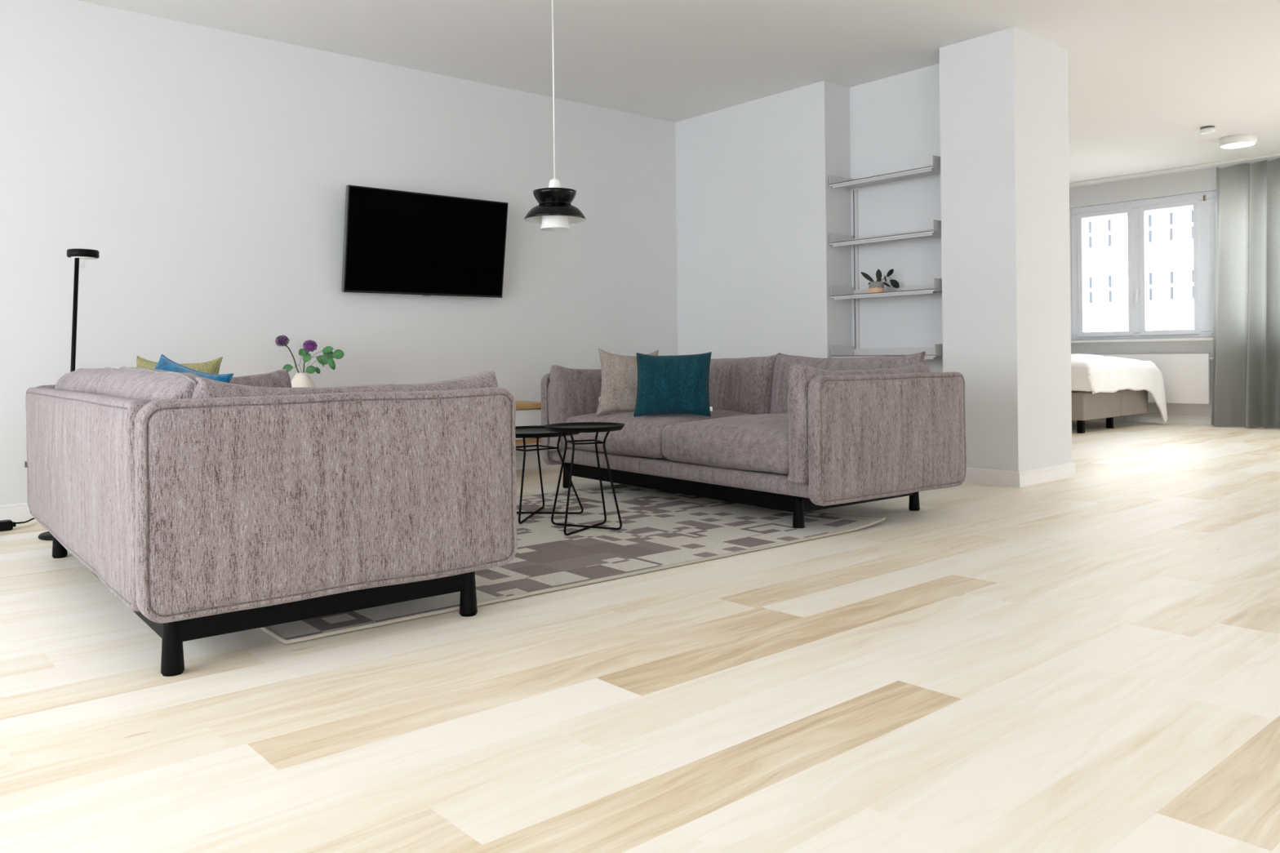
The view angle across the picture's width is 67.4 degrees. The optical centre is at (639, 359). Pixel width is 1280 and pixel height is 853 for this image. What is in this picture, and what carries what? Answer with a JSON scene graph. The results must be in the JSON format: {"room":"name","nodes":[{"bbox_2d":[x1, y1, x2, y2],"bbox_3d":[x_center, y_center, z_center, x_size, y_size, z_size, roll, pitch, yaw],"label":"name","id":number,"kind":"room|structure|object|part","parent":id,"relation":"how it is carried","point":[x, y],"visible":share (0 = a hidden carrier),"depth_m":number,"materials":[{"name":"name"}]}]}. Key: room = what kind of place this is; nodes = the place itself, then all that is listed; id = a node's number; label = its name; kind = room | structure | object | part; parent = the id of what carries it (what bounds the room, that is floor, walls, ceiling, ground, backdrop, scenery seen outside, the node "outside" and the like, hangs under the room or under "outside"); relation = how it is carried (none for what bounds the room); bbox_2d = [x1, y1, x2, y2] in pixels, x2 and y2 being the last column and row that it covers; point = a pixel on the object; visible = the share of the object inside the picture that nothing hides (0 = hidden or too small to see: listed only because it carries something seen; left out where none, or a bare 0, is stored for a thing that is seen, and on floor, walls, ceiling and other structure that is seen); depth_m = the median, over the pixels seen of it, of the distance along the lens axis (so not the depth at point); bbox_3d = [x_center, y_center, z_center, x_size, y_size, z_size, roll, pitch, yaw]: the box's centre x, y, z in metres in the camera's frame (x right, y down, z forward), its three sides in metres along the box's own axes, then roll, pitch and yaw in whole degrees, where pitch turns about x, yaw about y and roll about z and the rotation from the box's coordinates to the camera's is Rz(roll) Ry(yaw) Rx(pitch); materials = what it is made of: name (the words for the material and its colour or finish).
{"room":"living room","nodes":[
{"label":"living room","id":0,"kind":"room"},
{"bbox_2d":[0,0,678,505],"bbox_3d":[-2.427,-0.520,5.692,8.373,2.763,0.250,-1,0,-41],"label":"wall","id":1,"kind":"structure","parent":0,"point":[208,171],"depth_m":5.73,"materials":[{"name":"paint"}]},
{"bbox_2d":[0,454,561,521],"bbox_3d":[-2.470,0.767,5.470,7.388,0.090,0.015,-1,0,-41],"label":"baseboard","id":2,"kind":"structure","parent":1,"relation":"attached to","point":[19,512],"depth_m":4.89,"materials":[{"name":"paint"}]},
{"bbox_2d":[341,184,508,297],"bbox_3d":[-1.391,-0.744,6.298,1.152,0.658,0.161,-1,0,-41],"label":"television","id":3,"kind":"object","parent":1,"relation":"attached to","point":[396,242],"visible":1,"depth_m":6.23,"materials":[{"name":"metal"}]},
{"bbox_2d":[515,400,541,444],"bbox_3d":[-1.615,0.444,5.944,2.410,0.268,0.416,-1,0,-41],"label":"lowboard","id":4,"kind":"object","parent":1,"relation":"attached to","point":[528,413],"visible":0.08,"depth_m":6.44,"materials":[{"name":"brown wood"}]},
{"bbox_2d":[290,372,315,387],"bbox_3d":[-1.978,0.198,5.622,0.176,0.237,0.176,-1,0,-41],"label":"vase","id":5,"kind":"object","parent":4,"relation":"on","point":[300,380],"visible":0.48,"depth_m":5.58,"materials":[{"name":"beige ceramic"}]},
{"bbox_2d":[275,334,299,373],"bbox_3d":[-2.062,-0.015,5.633,0.145,0.254,0.082,-1,0,-19],"label":"flower","id":6,"kind":"object","parent":5,"relation":"in","point":[281,340],"visible":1,"depth_m":5.61,"materials":[{"name":"purple plant"}]},
{"bbox_3d":[-2.032,0.009,5.622,0.101,0.205,0.009,-1,0,0],"label":"stem","id":7,"kind":"part","parent":6,"relation":"part of","materials":[{"name":"green plant"}]},
{"bbox_2d":[282,357,302,373],"bbox_3d":[-2.032,0.050,5.622,0.111,0.121,0.059,-1,0,21],"label":"eucalyptus sprig","id":8,"kind":"object","parent":5,"relation":"in","point":[288,366],"visible":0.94,"depth_m":5.61,"materials":[{"name":"green plant"}]},
{"bbox_2d":[298,339,317,373],"bbox_3d":[-1.940,-0.003,5.627,0.100,0.224,0.085,-1,0,-41],"label":"flower","id":9,"kind":"object","parent":5,"relation":"in","point":[310,345],"visible":1,"depth_m":5.61,"materials":[{"name":"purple plant"}]},
{"bbox_2d":[305,360,319,373],"bbox_3d":[-1.917,0.057,5.612,0.088,0.104,0.086,-1,0,-41],"label":"eucalyptus sprig","id":10,"kind":"object","parent":5,"relation":"in","point":[311,369],"visible":1,"depth_m":5.58,"materials":[{"name":"green plant"}]},
{"bbox_2d":[305,346,344,372],"bbox_3d":[-1.857,0.016,5.644,0.228,0.185,0.065,-1,0,-19],"label":"eucalyptus sprig","id":11,"kind":"object","parent":5,"relation":"in","point":[328,355],"visible":0.98,"depth_m":5.65,"materials":[{"name":"green plant"}]},
{"bbox_3d":[-0.892,0.438,6.324,0.791,0.193,0.018,-1,0,-41],"label":"door","id":12,"kind":"part","parent":4,"relation":"part of","materials":[{"name":"white paint"}]},
{"bbox_2d":[0,419,1279,852],"bbox_3d":[2.326,0.757,4.376,13.821,0.001,9.488,-1,0,-41],"label":"floor","id":13,"kind":"structure","parent":0,"point":[1089,661],"depth_m":2.24,"materials":[{"name":"beige wood"}]},
{"bbox_2d":[0,517,35,531],"bbox_3d":[-2.969,0.799,4.671,0.502,0.045,0.316,-1,0,-7],"label":"power strip","id":14,"kind":"object","parent":13,"relation":"on","point":[5,525],"visible":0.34,"depth_m":4.61,"materials":[{"name":"black plastic"}]},
{"bbox_3d":[-2.854,0.799,4.694,0.388,0.033,0.172,-1,0,21],"label":"cord","id":15,"kind":"part","parent":14,"relation":"part of","materials":[{"name":"black plastic"}]},
{"bbox_2d":[38,248,99,540],"bbox_3d":[-2.645,0.154,4.453,0.262,1.328,0.224,-1,0,-41],"label":"floor lamp","id":16,"kind":"object","parent":13,"relation":"on","point":[76,254],"visible":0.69,"depth_m":4.46,"materials":[{"name":"black metal"}]},
{"bbox_3d":[-2.610,-0.449,4.482,0.031,0.045,0.008,-1,0,-41],"label":"dimmer rod","id":17,"kind":"part","parent":16,"relation":"part of","materials":[{"name":"white plastic"}]},
{"bbox_2d":[71,256,95,259],"bbox_3d":[-2.609,-0.474,4.500,0.100,0.005,0.100,-1,0,-41],"label":"diffuser","id":18,"kind":"object","parent":16,"relation":"attached to","point":[72,257],"depth_m":4.47,"materials":[{"name":"white plastic"}]},
{"bbox_2d":[258,484,885,644],"bbox_3d":[-0.536,0.772,4.308,2.774,0.038,1.914,-1,0,-40],"label":"area rug","id":19,"kind":"object","parent":13,"relation":"on","point":[660,530],"visible":0.42,"depth_m":4.07,"materials":[{"name":"fabric"}]},
{"bbox_2d":[24,366,517,676],"bbox_3d":[-1.500,0.414,3.567,1.119,0.786,2.255,-1,0,-39],"label":"sofa","id":20,"kind":"object","parent":19,"relation":"on","point":[206,507],"visible":1,"depth_m":2.66,"materials":[{"name":"grey fabric"}]},
{"bbox_3d":[-2.178,0.387,4.413,1.083,0.565,0.082,-1,0,-39],"label":"arm panel","id":21,"kind":"part","parent":20,"relation":"part of","materials":[{"name":"grey fabric"}]},
{"bbox_3d":[-2.393,0.731,3.959,0.055,0.170,0.055,-1,0,-39],"label":"leg","id":22,"kind":"part","parent":20,"relation":"part of","materials":[{"name":"black wood"}]},
{"bbox_2d":[54,368,118,393],"bbox_3d":[-2.083,0.242,3.730,0.238,0.420,1.000,-13,7,-38],"label":"cushion","id":23,"kind":"object","parent":20,"relation":"on","point":[81,380],"depth_m":3.51,"materials":[{"name":"grey fabric"}]},
{"bbox_3d":[-1.902,0.381,3.247,0.084,0.542,2.104,-1,0,-39],"label":"panel","id":24,"kind":"part","parent":20,"relation":"part of","materials":[{"name":"grey fabric"}]},
{"bbox_2d":[97,367,203,401],"bbox_3d":[-1.471,0.238,2.965,0.234,0.419,1.000,-13,9,-38],"label":"cushion","id":25,"kind":"object","parent":20,"relation":"on","point":[130,383],"depth_m":2.71,"materials":[{"name":"grey fabric"}]},
{"bbox_3d":[-1.200,0.722,2.464,0.055,0.170,0.055,-1,0,-39],"label":"leg","id":26,"kind":"part","parent":20,"relation":"part of","materials":[{"name":"black wood"}]},
{"bbox_2d":[136,355,222,374],"bbox_3d":[-1.974,0.167,4.053,0.397,0.369,0.173,-1,0,5],"label":"throw cushion","id":27,"kind":"object","parent":20,"relation":"on","point":[212,366],"visible":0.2,"depth_m":4.06,"materials":[{"name":"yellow fabric"}]},
{"bbox_2d":[154,354,233,382],"bbox_3d":[-1.733,0.194,3.584,0.431,0.431,0.183,-1,0,24],"label":"throw cushion","id":28,"kind":"object","parent":20,"relation":"on","point":[164,363],"visible":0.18,"depth_m":3.61,"materials":[{"name":"blue fabric"}]},
{"bbox_2d":[229,368,291,387],"bbox_3d":[-2.060,0.315,4.379,0.979,0.529,0.157,-1,0,-39],"label":"cushion","id":29,"kind":"object","parent":20,"relation":"on","point":[279,378],"depth_m":4.55,"materials":[{"name":"grey fabric"}]},
{"bbox_3d":[-1.465,0.681,3.477,0.878,0.092,1.941,-1,0,-39],"label":"under frame","id":30,"kind":"part","parent":20,"relation":"part of","materials":[{"name":"black wood"}]},
{"bbox_3d":[-0.826,0.376,2.717,1.083,0.564,0.083,-1,0,-39],"label":"arm panel","id":31,"kind":"part","parent":20,"relation":"part of","materials":[{"name":"grey fabric"}]},
{"bbox_2d":[191,370,497,398],"bbox_3d":[-0.835,0.306,2.842,0.972,0.526,0.155,-1,0,-39],"label":"cushion","id":32,"kind":"object","parent":20,"relation":"on","point":[202,388],"depth_m":2.76,"materials":[{"name":"grey fabric"}]},
{"bbox_3d":[-0.536,0.712,2.994,0.055,0.170,0.055,-1,0,-39],"label":"leg","id":33,"kind":"part","parent":20,"relation":"part of","materials":[{"name":"black wood"}]},
{"bbox_2d":[515,425,583,524],"bbox_3d":[-0.538,0.563,4.770,0.517,0.428,0.518,-1,0,7],"label":"side table","id":34,"kind":"object","parent":19,"relation":"on","point":[521,432],"visible":0.55,"depth_m":4.74,"materials":[{"name":"black metal"}]},
{"bbox_3d":[-0.538,0.572,4.770,0.010,0.409,0.518,-1,0,7],"label":"leg frame","id":35,"kind":"part","parent":34,"relation":"part of","materials":[{"name":"black metal"}]},
{"bbox_2d":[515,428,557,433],"bbox_3d":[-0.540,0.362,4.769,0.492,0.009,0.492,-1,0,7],"label":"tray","id":36,"kind":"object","parent":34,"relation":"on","point":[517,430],"depth_m":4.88,"materials":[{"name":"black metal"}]},
{"bbox_2d":[515,425,579,438],"bbox_3d":[-0.540,0.360,4.769,0.516,0.022,0.516,-1,0,7],"label":"tray","id":37,"kind":"object","parent":34,"relation":"on","point":[521,432],"depth_m":4.75,"materials":[{"name":"black metal"}]},
{"bbox_2d":[543,422,625,535],"bbox_3d":[-0.248,0.537,4.366,0.373,0.476,0.373,-1,0,27],"label":"side table","id":38,"kind":"object","parent":19,"relation":"on","point":[576,427],"visible":1,"depth_m":4.33,"materials":[{"name":"black metal"}]},
{"bbox_2d":[553,425,613,427],"bbox_3d":[-0.251,0.312,4.365,0.346,0.009,0.346,-1,0,27],"label":"tray","id":39,"kind":"object","parent":38,"relation":"on","point":[554,426],"depth_m":4.49,"materials":[{"name":"black metal"}]},
{"bbox_2d":[543,422,625,432],"bbox_3d":[-0.251,0.310,4.365,0.370,0.022,0.370,-1,0,27],"label":"tray","id":40,"kind":"object","parent":38,"relation":"on","point":[576,427],"depth_m":4.34,"materials":[{"name":"black metal"}]},
{"bbox_3d":[-0.248,0.546,4.366,0.010,0.459,0.373,-1,0,27],"label":"leg frame","id":41,"kind":"part","parent":38,"relation":"part of","materials":[{"name":"black metal"}]},
{"bbox_2d":[540,351,966,528],"bbox_3d":[0.502,0.372,5.287,1.114,0.809,2.255,-1,0,-38],"label":"sofa","id":42,"kind":"object","parent":13,"relation":"on","point":[798,435],"visible":0.83,"depth_m":4.58,"materials":[{"name":"grey fabric"}]},
{"bbox_3d":[-0.159,0.356,6.147,1.084,0.565,0.083,-1,0,-38],"label":"arm panel","id":43,"kind":"part","parent":42,"relation":"part of","materials":[{"name":"grey fabric"}]},
{"bbox_3d":[-0.446,0.701,5.878,0.055,0.170,0.055,-1,0,-38],"label":"leg","id":44,"kind":"part","parent":42,"relation":"part of","materials":[{"name":"black wood"}]},
{"bbox_2d":[547,364,601,452],"bbox_3d":[-0.156,0.289,6.023,0.968,0.529,0.155,-1,0,-38],"label":"cushion","id":45,"kind":"object","parent":42,"relation":"on","point":[571,393],"depth_m":5.75,"materials":[{"name":"grey fabric"}]},
{"bbox_2d":[595,348,658,416],"bbox_3d":[-0.070,0.136,5.539,0.378,0.404,0.193,-1,0,-4],"label":"throw cushion","id":46,"kind":"object","parent":42,"relation":"on","point":[619,388],"visible":0.6,"depth_m":5.48,"materials":[{"name":"beige fabric"}]},
{"bbox_2d":[563,408,751,457],"bbox_3d":[0.167,0.405,5.616,0.930,0.245,0.945,-1,0,-38],"label":"seat cushion","id":47,"kind":"object","parent":42,"relation":"on","point":[641,437],"depth_m":5.26,"materials":[{"name":"grey fabric"}]},
{"bbox_2d":[633,351,712,417],"bbox_3d":[0.182,0.136,5.269,0.427,0.351,0.212,-1,0,4],"label":"throw cushion","id":48,"kind":"object","parent":42,"relation":"on","point":[674,384],"visible":1,"depth_m":5.21,"materials":[{"name":"teal fabric"}]},
{"bbox_2d":[661,413,789,474],"bbox_3d":[0.733,0.402,4.881,0.931,0.243,0.946,-1,0,-38],"label":"seat cushion","id":49,"kind":"object","parent":42,"relation":"on","point":[748,444],"depth_m":4.60,"materials":[{"name":"grey fabric"}]},
{"bbox_3d":[0.473,0.651,5.380,0.878,0.092,1.941,-1,0,-38],"label":"under frame","id":50,"kind":"part","parent":42,"relation":"part of","materials":[{"name":"black wood"}]},
{"bbox_2d":[708,354,779,414],"bbox_3d":[0.478,0.190,5.889,0.227,0.446,1.000,11,-7,-37],"label":"cushion","id":51,"kind":"object","parent":42,"relation":"on","point":[744,385],"depth_m":5.58,"materials":[{"name":"grey fabric"}]},
{"bbox_3d":[0.720,0.692,4.362,0.055,0.170,0.055,-1,0,-38],"label":"leg","id":52,"kind":"part","parent":42,"relation":"part of","materials":[{"name":"black wood"}]},
{"bbox_2d":[769,352,924,413],"bbox_3d":[1.077,0.184,5.114,0.233,0.445,1.000,11,-7,-37],"label":"cushion","id":53,"kind":"object","parent":42,"relation":"on","point":[780,363],"depth_m":5.20,"materials":[{"name":"grey fabric"}]},
{"bbox_2d":[786,362,929,484],"bbox_3d":[1.045,0.278,4.468,0.968,0.528,0.155,-1,0,-38],"label":"armrest","id":54,"kind":"object","parent":42,"relation":"on","point":[801,376],"depth_m":4.17,"materials":[{"name":"grey fabric"}]},
{"bbox_3d":[1.164,0.347,4.428,1.082,0.563,0.084,-1,0,-38],"label":"arm panel","id":55,"kind":"part","parent":42,"relation":"part of","materials":[{"name":"grey fabric"}]},
{"bbox_3d":[1.394,0.682,4.881,0.055,0.170,0.055,-1,0,-38],"label":"leg","id":56,"kind":"part","parent":42,"relation":"part of","materials":[{"name":"black wood"}]},
{"bbox_2d":[1071,389,1147,433],"bbox_3d":[4.172,0.415,10.496,1.500,0.600,2.050,-1,0,-41],"label":"bed","id":57,"kind":"object","parent":13,"relation":"on","point":[1086,406],"visible":0.27,"depth_m":9.55,"materials":[{"name":"beige fabric"}]},
{"bbox_3d":[4.275,0.653,9.309,0.056,0.128,0.056,-1,0,-41],"label":"leg","id":58,"kind":"part","parent":57,"relation":"part of","materials":[{"name":"black wood"}]},
{"bbox_3d":[4.827,0.645,9.864,0.056,0.128,0.056,-1,0,-41],"label":"leg","id":59,"kind":"part","parent":57,"relation":"part of","materials":[{"name":"black wood"}]},
{"bbox_2d":[1071,353,1167,422],"bbox_3d":[4.323,0.312,10.414,1.792,0.743,1.999,-1,0,-41],"label":"duvet","id":60,"kind":"object","parent":57,"relation":"on","point":[1094,373],"visible":0.38,"depth_m":9.58,"materials":[{"name":"white fabric"}]},
{"bbox_2d":[76,0,1279,187],"bbox_3d":[2.322,-2.106,4.330,13.821,0.300,9.700,-1,0,-41],"label":"ceiling","id":61,"kind":"structure","parent":0,"point":[1144,77],"depth_m":5.95,"materials":[{"name":"paint"}]},
{"bbox_2d":[524,0,586,231],"bbox_3d":[-0.398,-1.260,4.418,0.283,1.325,0.283,-1,0,-41],"label":"pendant lamp","id":62,"kind":"object","parent":61,"relation":"hanging from","point":[554,211],"visible":1,"depth_m":4.36,"materials":[{"name":"black metal"}]},
{"bbox_3d":[-0.391,-0.740,4.420,0.201,0.065,0.201,-1,0,-41],"label":"lamp shade","id":63,"kind":"part","parent":62,"relation":"part of","materials":[{"name":"black paint"}]},
{"bbox_2d":[548,177,560,187],"bbox_3d":[-0.392,-0.783,4.420,0.063,0.103,0.063,-1,0,-41],"label":"socket","id":64,"kind":"object","parent":62,"relation":"attached to","point":[554,183],"depth_m":4.40,"materials":[{"name":"white plastic"}]},
{"bbox_3d":[-0.390,-0.675,4.420,0.283,0.066,0.283,-1,0,-41],"label":"lamp shade","id":65,"kind":"part","parent":62,"relation":"part of","materials":[{"name":"black paint"}]},
{"bbox_2d":[1069,152,1279,186],"bbox_3d":[5.567,-2.001,10.232,0.060,0.028,4.400,-1,0,-41],"label":"track","id":66,"kind":"object","parent":61,"relation":"attached to","point":[1277,154],"visible":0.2,"depth_m":10.09,"materials":[{"name":"white metal"}]},
{"bbox_2d":[1210,158,1279,428],"bbox_3d":[6.348,-0.649,9.343,0.222,2.659,1.522,-1,0,-41],"label":"curtain","id":67,"kind":"object","parent":66,"relation":"hanging from","point":[1246,388],"visible":1,"depth_m":9.66,"materials":[{"name":"grey fabric"}]},
{"bbox_2d":[1200,125,1214,133],"bbox_3d":[4.891,-1.974,8.274,0.112,0.052,0.112,-1,0,-41],"label":"smoke detector","id":68,"kind":"object","parent":61,"relation":"attached to","point":[1207,129],"visible":1,"depth_m":8.23,"materials":[{"name":"plastic"}]},
{"bbox_3d":[4.890,-1.992,8.274,0.110,0.016,0.110,-1,0,-41],"label":"mount plate","id":69,"kind":"part","parent":68,"relation":"part of","materials":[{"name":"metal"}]},
{"bbox_2d":[1218,133,1257,148],"bbox_3d":[5.414,-1.971,8.693,0.292,0.074,0.292,-1,0,-41],"label":"ceiling lamp","id":70,"kind":"object","parent":61,"relation":"attached to","point":[1242,140],"visible":1,"depth_m":8.61,"materials":[{"name":"white paint"}]},
{"bbox_2d":[1222,142,1254,148],"bbox_3d":[5.415,-1.938,8.693,0.254,0.010,0.254,-1,0,-41],"label":"diffuser","id":71,"kind":"object","parent":70,"relation":"attached to","point":[1224,144],"depth_m":8.67,"materials":[{"name":"white plastic"}]},
{"bbox_2d":[675,26,1071,471],"bbox_3d":[1.283,-0.571,7.276,0.685,2.763,3.663,-1,0,-41],"label":"wall","id":72,"kind":"structure","parent":0,"point":[757,209],"depth_m":6.49,"materials":[{"name":"paint"}]},
{"bbox_2d":[829,155,942,359],"bbox_3d":[1.704,-0.493,6.494,0.275,1.603,0.820,-1,0,-41],"label":"wall shelving","id":73,"kind":"object","parent":72,"relation":"attached to","point":[837,240],"visible":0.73,"depth_m":6.59,"materials":[{"name":"metal"}]},
{"bbox_3d":[1.422,-1.259,6.797,0.261,0.068,0.003,-1,0,-41],"label":"plate","id":74,"kind":"part","parent":73,"relation":"part of","materials":[{"name":"grey metal"}]},
{"bbox_3d":[1.427,-0.849,6.798,0.261,0.068,0.003,-1,0,-41],"label":"plate","id":75,"kind":"part","parent":73,"relation":"part of","materials":[{"name":"grey metal"}]},
{"bbox_3d":[1.432,-0.479,6.799,0.261,0.068,0.003,-1,0,-41],"label":"plate","id":76,"kind":"part","parent":73,"relation":"part of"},
{"bbox_3d":[1.437,-0.059,6.801,0.261,0.068,0.003,-1,0,-41],"label":"plate","id":77,"kind":"part","parent":73,"relation":"part of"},
{"bbox_3d":[1.555,-0.451,6.868,0.012,1.520,0.024,-1,0,-41],"label":"upright rail","id":78,"kind":"part","parent":73,"relation":"part of","materials":[{"name":"grey metal"}]},
{"bbox_2d":[861,269,899,293],"bbox_3d":[1.635,-0.531,6.550,0.244,0.168,0.101,-1,0,-14],"label":"potted plant","id":79,"kind":"object","parent":73,"relation":"on","point":[876,286],"visible":0.93,"depth_m":6.53,"materials":[{"name":"green plant"}]},
{"bbox_3d":[1.611,-0.487,6.544,0.101,0.081,0.101,-1,0,-41],"label":"pot","id":80,"kind":"part","parent":79,"relation":"part of","materials":[{"name":"ceramic"}]},
{"bbox_3d":[1.704,-0.038,6.491,0.261,0.078,0.820,-1,0,-41],"label":"shelf","id":81,"kind":"part","parent":73,"relation":"part of","materials":[{"name":"grey metal"}]},
{"bbox_3d":[1.689,-1.238,6.487,0.261,0.078,0.820,-1,0,-41],"label":"shelf","id":82,"kind":"part","parent":73,"relation":"part of","materials":[{"name":"grey metal"}]},
{"bbox_3d":[1.694,-0.828,6.489,0.261,0.078,0.820,-1,0,-41],"label":"shelf","id":83,"kind":"part","parent":73,"relation":"part of","materials":[{"name":"grey metal"}]},
{"bbox_3d":[1.699,-0.458,6.490,0.261,0.078,0.820,-1,0,-41],"label":"shelf","id":84,"kind":"part","parent":73,"relation":"part of","materials":[{"name":"grey metal"}]},
{"bbox_3d":[1.956,-1.263,6.178,0.261,0.068,0.003,-1,0,-41],"label":"plate","id":85,"kind":"part","parent":73,"relation":"part of","materials":[{"name":"grey metal"}]},
{"bbox_3d":[1.961,-0.853,6.179,0.261,0.068,0.003,-1,0,-41],"label":"plate","id":86,"kind":"part","parent":73,"relation":"part of","materials":[{"name":"grey metal"}]},
{"bbox_3d":[1.965,-0.483,6.181,0.261,0.068,0.003,-1,0,-41],"label":"plate","id":87,"kind":"part","parent":73,"relation":"part of","materials":[{"name":"grey metal"}]},
{"bbox_3d":[1.970,-0.063,6.182,0.261,0.068,0.003,-1,0,-41],"label":"plate","id":88,"kind":"part","parent":73,"relation":"part of","materials":[{"name":"grey metal"}]},
{"bbox_2d":[964,466,1019,487],"bbox_3d":[2.074,0.711,5.846,0.015,0.090,0.508,-1,0,-41],"label":"baseboard","id":89,"kind":"structure","parent":72,"relation":"attached to","point":[975,475],"depth_m":5.78,"materials":[{"name":"paint"}]},
{"bbox_2d":[1018,462,1075,487],"bbox_3d":[2.500,0.705,5.888,0.715,0.090,0.015,-1,0,-41],"label":"baseboard","id":90,"kind":"structure","parent":72,"relation":"attached to","point":[1045,474],"depth_m":5.87,"materials":[{"name":"paint"}]},
{"bbox_2d":[1069,159,1274,416],"bbox_3d":[7.460,-0.651,8.751,0.300,2.763,9.700,-1,0,-41],"label":"wall","id":91,"kind":"structure","parent":0,"point":[1203,180],"depth_m":10.61,"materials":[{"name":"paint"}]},
{"bbox_2d":[1071,190,1216,342],"bbox_3d":[5.834,-0.990,10.422,0.250,1.590,2.430,-1,0,-41],"label":"window","id":92,"kind":"structure","parent":91,"relation":"attached to","point":[1203,203],"depth_m":10.72,"materials":[{"name":"plastic"}]},
{"bbox_3d":[5.360,-0.984,11.053,0.060,1.445,0.625,-1,0,-41],"label":"sash","id":93,"kind":"part","parent":92,"relation":"part of","materials":[{"name":"plastic"}]},
{"bbox_3d":[5.559,-0.723,10.743,0.050,0.160,0.028,-1,0,-41],"label":"handle","id":94,"kind":"part","parent":92,"relation":"part of","materials":[{"name":"white paint"}]},
{"bbox_3d":[5.817,-0.210,10.402,0.180,0.030,2.430,-1,0,-41],"label":"sill","id":95,"kind":"part","parent":92,"relation":"part of","materials":[{"name":"paint"}]},
{"bbox_3d":[5.809,-0.988,10.532,0.060,1.445,0.610,-1,0,-41],"label":"sash","id":96,"kind":"part","parent":92,"relation":"part of","materials":[{"name":"plastic"}]},
{"bbox_3d":[6.329,-0.992,9.930,0.060,1.445,0.750,-1,0,-41],"label":"sash","id":97,"kind":"part","parent":92,"relation":"part of","materials":[{"name":"plastic"}]},
{"bbox_2d":[1096,413,1211,424],"bbox_3d":[7.356,0.637,8.652,0.015,0.090,9.100,-1,0,-41],"label":"baseboard","id":98,"kind":"structure","parent":91,"relation":"attached to","point":[1178,419],"depth_m":10.47,"materials":[{"name":"paint"}]},
{"bbox_2d":[1095,353,1213,422],"bbox_3d":[5.630,0.321,10.568,0.112,0.752,1.297,-1,0,-41],"label":"radiator","id":99,"kind":"object","parent":91,"relation":"attached to","point":[1186,377],"visible":0.45,"depth_m":10.28,"materials":[{"name":"metal"}]},
{"bbox_2d":[1095,353,1210,355],"bbox_3d":[5.598,-0.050,10.581,0.082,0.010,1.230,-1,0,-41],"label":"grille","id":100,"kind":"object","parent":99,"relation":"attached to","point":[1187,353],"depth_m":10.41,"materials":[{"name":"metal"}]},
{"bbox_3d":[5.579,0.212,10.563,0.030,0.530,1.240,-1,0,-41],"label":"panel","id":101,"kind":"part","parent":99,"relation":"part of","materials":[{"name":"metal"}]},
{"label":"outside","id":102,"kind":"structure","parent":0,"visible":0},
{"bbox_3d":[24.940,8.555,28.055,45.779,0.300,90.000,-1,0,-41],"label":"street","id":103,"kind":"object","parent":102,"visible":0},
{"bbox_2d":[1083,205,1194,332],"bbox_3d":[24.095,-1.092,30.038,8.250,19.000,38.000,-1,0,-41],"label":"building","id":104,"kind":"structure","parent":103,"relation":"on","point":[1169,232],"depth_m":32.18,"materials":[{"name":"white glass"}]},
{"bbox_3d":[15.761,-4.355,33.609,0.030,0.908,0.090,-1,0,-41],"label":"pane","id":105,"kind":"part","parent":104,"relation":"part of","materials":[{"name":"clear glass"}]},
{"bbox_3d":[15.784,-2.417,33.615,0.030,0.909,0.090,-1,0,-41],"label":"pane","id":106,"kind":"part","parent":104,"relation":"part of","materials":[{"name":"clear glass"}]},
{"bbox_3d":[16.193,-4.359,33.108,0.030,0.908,0.090,-1,0,-41],"label":"pane","id":107,"kind":"part","parent":104,"relation":"part of","materials":[{"name":"clear glass"}]},
{"bbox_3d":[16.216,-2.421,33.114,0.030,0.909,0.090,-1,0,-41],"label":"pane","id":108,"kind":"part","parent":104,"relation":"part of","materials":[{"name":"clear glass"}]},
{"bbox_3d":[21.070,-1.344,27.430,0.270,0.220,38.000,-1,0,-41],"label":"cornice","id":109,"kind":"part","parent":104,"relation":"part of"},
{"bbox_3d":[17.057,-4.366,32.106,0.030,0.908,0.090,-1,0,-41],"label":"pane","id":110,"kind":"part","parent":104,"relation":"part of","materials":[{"name":"clear glass"}]},
{"bbox_3d":[17.081,-2.428,32.112,0.030,0.909,0.090,-1,0,-41],"label":"pane","id":111,"kind":"part","parent":104,"relation":"part of","materials":[{"name":"clear glass"}]},
{"bbox_3d":[17.489,-4.370,31.605,0.030,0.908,0.090,-1,0,-41],"label":"pane","id":112,"kind":"part","parent":104,"relation":"part of","materials":[{"name":"clear glass"}]},
{"bbox_3d":[17.512,-2.432,31.612,0.030,0.909,0.090,-1,0,-41],"label":"pane","id":113,"kind":"part","parent":104,"relation":"part of","materials":[{"name":"clear glass"}]},
{"bbox_3d":[17.921,-4.373,31.104,0.030,0.908,0.090,-1,0,-41],"label":"pane","id":114,"kind":"part","parent":104,"relation":"part of","materials":[{"name":"clear glass"}]},
{"bbox_3d":[17.945,-2.436,31.111,0.030,0.909,0.090,-1,0,-41],"label":"pane","id":115,"kind":"part","parent":104,"relation":"part of","materials":[{"name":"clear glass"}]}
]}

